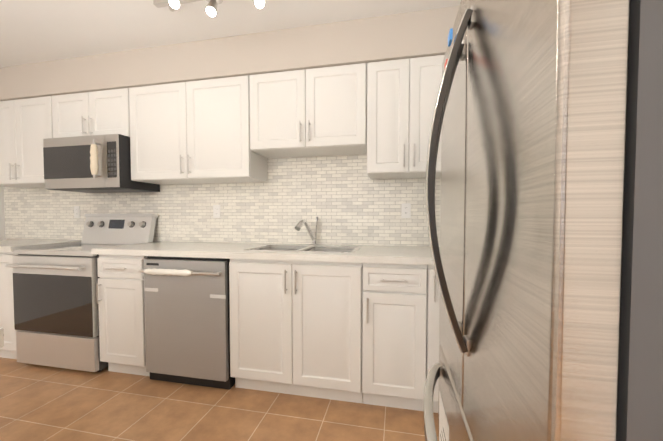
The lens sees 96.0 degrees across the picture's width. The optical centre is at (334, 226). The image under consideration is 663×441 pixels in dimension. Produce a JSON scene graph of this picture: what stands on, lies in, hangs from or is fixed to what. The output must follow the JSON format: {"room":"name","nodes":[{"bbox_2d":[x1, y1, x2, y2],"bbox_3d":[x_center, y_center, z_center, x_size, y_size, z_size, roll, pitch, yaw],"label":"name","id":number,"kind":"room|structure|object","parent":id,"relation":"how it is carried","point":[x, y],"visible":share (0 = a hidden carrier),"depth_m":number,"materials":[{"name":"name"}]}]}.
{"room":"kitchen","nodes":[
{"label":"kitchen","id":0,"kind":"room"},
{"bbox_2d":[0,186,5,239],"bbox_3d":[-4.248,-0.080,0.015,0.100,2.533,6.530,0,2,12],"label":"wall","id":1,"kind":"structure","parent":0,"point":[2,223],"depth_m":3.18,"materials":[{"name":"white paint"}]},
{"bbox_2d":[6,238,425,246],"bbox_3d":[-1.033,-0.167,2.731,5.290,2.533,0.100,0,2,12],"label":"wall","id":2,"kind":"structure","parent":0,"point":[166,241],"depth_m":2.83,"materials":[{"name":"beige"}]},
{"bbox_2d":[0,96,52,187],"bbox_3d":[-2.869,-0.773,2.851,0.837,0.763,0.358,0,2,12],"label":"upper cabinet","id":3,"kind":"object","parent":2,"relation":"attached to","point":[26,126],"visible":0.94,"depth_m":2.69,"materials":[{"name":"white wood"}]},
{"bbox_2d":[52,88,129,137],"bbox_3d":[-2.062,-0.949,2.678,0.803,0.400,0.358,0,2,12],"label":"upper cabinet","id":4,"kind":"object","parent":2,"relation":"attached to","point":[103,112],"visible":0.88,"depth_m":2.53,"materials":[{"name":"white wood"}]},
{"bbox_2d":[43,134,159,192],"bbox_3d":[-2.056,-0.528,2.618,0.759,0.430,0.495,0,2,12],"label":"over-the-range microwave","id":5,"kind":"object","parent":4,"relation":"attached to","point":[94,164],"visible":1,"depth_m":2.45,"materials":[{"name":"silver metal"}]},
{"bbox_2d":[129,75,267,184],"bbox_3d":[-1.141,-0.762,2.492,1.072,0.763,0.358,0,2,12],"label":"upper cabinet","id":6,"kind":"object","parent":2,"relation":"attached to","point":[193,132],"visible":0.96,"depth_m":2.35,"materials":[{"name":"white wood"}]},
{"bbox_2d":[4,154,440,246],"bbox_3d":[-1.043,-0.352,2.673,5.090,0.994,0.006,0,2,12],"label":"tile backsplash","id":7,"kind":"structure","parent":2,"relation":"attached to","point":[346,199],"depth_m":2.55,"materials":[{"name":"tile"}]},
{"bbox_2d":[74,206,79,217],"bbox_3d":[-2.587,-0.143,2.993,0.070,0.116,0.009,0,2,12],"label":"electrical outlet","id":8,"kind":"object","parent":7,"relation":"attached to","point":[76,211],"visible":1,"depth_m":2.99,"materials":[{"name":"white plastic"}]},
{"bbox_2d":[213,205,219,217],"bbox_3d":[-1.059,-0.133,2.675,0.070,0.116,0.009,0,2,12],"label":"electrical outlet","id":9,"kind":"object","parent":7,"relation":"attached to","point":[216,211],"visible":1,"depth_m":2.67,"materials":[{"name":"white plastic"}]},
{"bbox_2d":[401,203,410,217],"bbox_3d":[0.559,-0.122,2.339,0.070,0.116,0.009,0,2,12],"label":"electrical outlet","id":10,"kind":"object","parent":7,"relation":"attached to","point":[406,211],"visible":1,"depth_m":2.34,"materials":[{"name":"white plastic"}]},
{"bbox_2d":[250,63,366,157],"bbox_3d":[-0.183,-0.856,2.290,0.876,0.562,0.358,0,2,12],"label":"upper cabinet","id":11,"kind":"object","parent":2,"relation":"attached to","point":[321,111],"visible":1,"depth_m":2.15,"materials":[{"name":"white wood"}]},
{"bbox_2d":[367,55,444,178],"bbox_3d":[0.530,-0.751,2.145,0.572,0.763,0.358,0,2,12],"label":"upper cabinet","id":12,"kind":"object","parent":2,"relation":"attached to","point":[402,94],"visible":0.92,"depth_m":2.02,"materials":[{"name":"white wood"}]},
{"bbox_2d":[0,357,437,440],"bbox_3d":[-1.708,1.243,-0.471,5.290,0.080,6.730,0,2,12],"label":"floor","id":13,"kind":"structure","parent":0,"point":[42,403],"depth_m":1.80,"materials":[{"name":"tile"}]},
{"bbox_2d":[0,251,17,358],"bbox_3d":[-2.891,0.643,2.748,0.855,0.913,0.658,0,2,12],"label":"base cabinet","id":14,"kind":"object","parent":13,"relation":"on","point":[8,349],"visible":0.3,"depth_m":2.40,"materials":[{"name":"white wood"}]},
{"bbox_2d":[0,239,81,251],"bbox_3d":[-2.886,0.165,2.734,0.864,0.041,0.652,0,2,12],"label":"countertop","id":15,"kind":"structure","parent":14,"relation":"on","point":[5,245],"depth_m":2.66,"materials":[{"name":"stone"}]},
{"bbox_2d":[5,213,157,371],"bbox_3d":[-2.091,0.497,2.539,0.768,1.217,0.698,0,2,12],"label":"range","id":16,"kind":"object","parent":13,"relation":"on","point":[56,314],"visible":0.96,"depth_m":2.28,"materials":[{"name":"grey metal"}]},
{"bbox_2d":[96,255,149,375],"bbox_3d":[-1.503,0.652,2.459,0.394,0.913,0.658,0,2,12],"label":"base cabinet","id":17,"kind":"object","parent":13,"relation":"on","point":[120,291],"visible":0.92,"depth_m":2.17,"materials":[{"name":"white wood"}]},
{"bbox_2d":[138,256,234,389],"bbox_3d":[-0.987,0.657,2.320,0.641,0.904,0.677,0,2,12],"label":"dishwasher","id":18,"kind":"object","parent":13,"relation":"on","point":[187,313],"visible":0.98,"depth_m":2.05,"materials":[{"name":"grey metal"}]},
{"bbox_2d":[229,259,362,402],"bbox_3d":[-0.213,0.661,2.191,0.887,0.913,0.658,0,2,12],"label":"base cabinet","id":19,"kind":"object","parent":13,"relation":"on","point":[295,327],"visible":0.9,"depth_m":1.90,"materials":[{"name":"white wood"}]},
{"bbox_2d":[91,241,439,264],"bbox_3d":[-0.165,0.183,2.168,3.142,0.041,0.653,0,2,12],"label":"countertop","id":20,"kind":"structure","parent":19,"relation":"on","point":[418,255],"depth_m":1.99,"materials":[{"name":"stone"}]},
{"bbox_2d":[245,244,361,252],"bbox_3d":[-0.212,0.252,2.195,0.776,0.185,0.436,0,2,12],"label":"sink","id":21,"kind":"object","parent":20,"relation":"in","point":[315,248],"visible":0.25,"depth_m":2.34,"materials":[{"name":"silver metal"}]},
{"bbox_2d":[294,217,318,244],"bbox_3d":[-0.221,0.040,2.356,0.066,0.232,0.264,1,2,34],"label":"faucet","id":22,"kind":"object","parent":20,"relation":"on","point":[298,226],"visible":1,"depth_m":2.37,"materials":[{"name":"silver metal"}]},
{"bbox_2d":[362,263,426,410],"bbox_3d":[0.410,0.665,2.062,0.378,0.913,0.658,0,2,12],"label":"base cabinet","id":23,"kind":"object","parent":13,"relation":"on","point":[394,317],"visible":0.94,"depth_m":1.78,"materials":[{"name":"white wood"}]},
{"bbox_2d":[426,265,439,412],"bbox_3d":[0.989,0.669,1.942,0.796,0.913,0.658,0,2,12],"label":"base cabinet","id":24,"kind":"object","parent":13,"relation":"on","point":[432,340],"visible":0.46,"depth_m":1.73,"materials":[{"name":"white wood"}]},
{"bbox_2d":[424,0,662,440],"bbox_3d":[0.674,0.256,0.715,0.892,1.817,0.910,0,2,12],"label":"refrigerator","id":25,"kind":"object","parent":13,"relation":"on","point":[547,124],"visible":1,"depth_m":0.35,"materials":[{"name":"grey metal"}]},
{"bbox_2d":[0,0,460,67],"bbox_3d":[-1.708,-1.369,-0.555,5.290,0.080,6.730,0,2,12],"label":"ceiling","id":26,"kind":"structure","parent":0,"point":[34,31],"depth_m":2.05,"materials":[{"name":"white paint"}]},
{"bbox_2d":[153,0,264,16],"bbox_3d":[-0.730,-1.331,1.789,0.810,0.145,0.117,0,2,12],"label":"spotlight","id":27,"kind":"object","parent":26,"relation":"attached to","point":[211,7],"visible":0.98,"depth_m":1.80,"materials":[{"name":"silver metal"}]},
{"bbox_2d":[0,5,459,100],"bbox_3d":[-1.079,-1.284,2.474,5.090,0.283,0.350,0,2,12],"label":"wall","id":28,"kind":"structure","parent":26,"relation":"attached to","point":[422,33],"depth_m":2.21,"materials":[{"name":"beige paint"}]}
]}

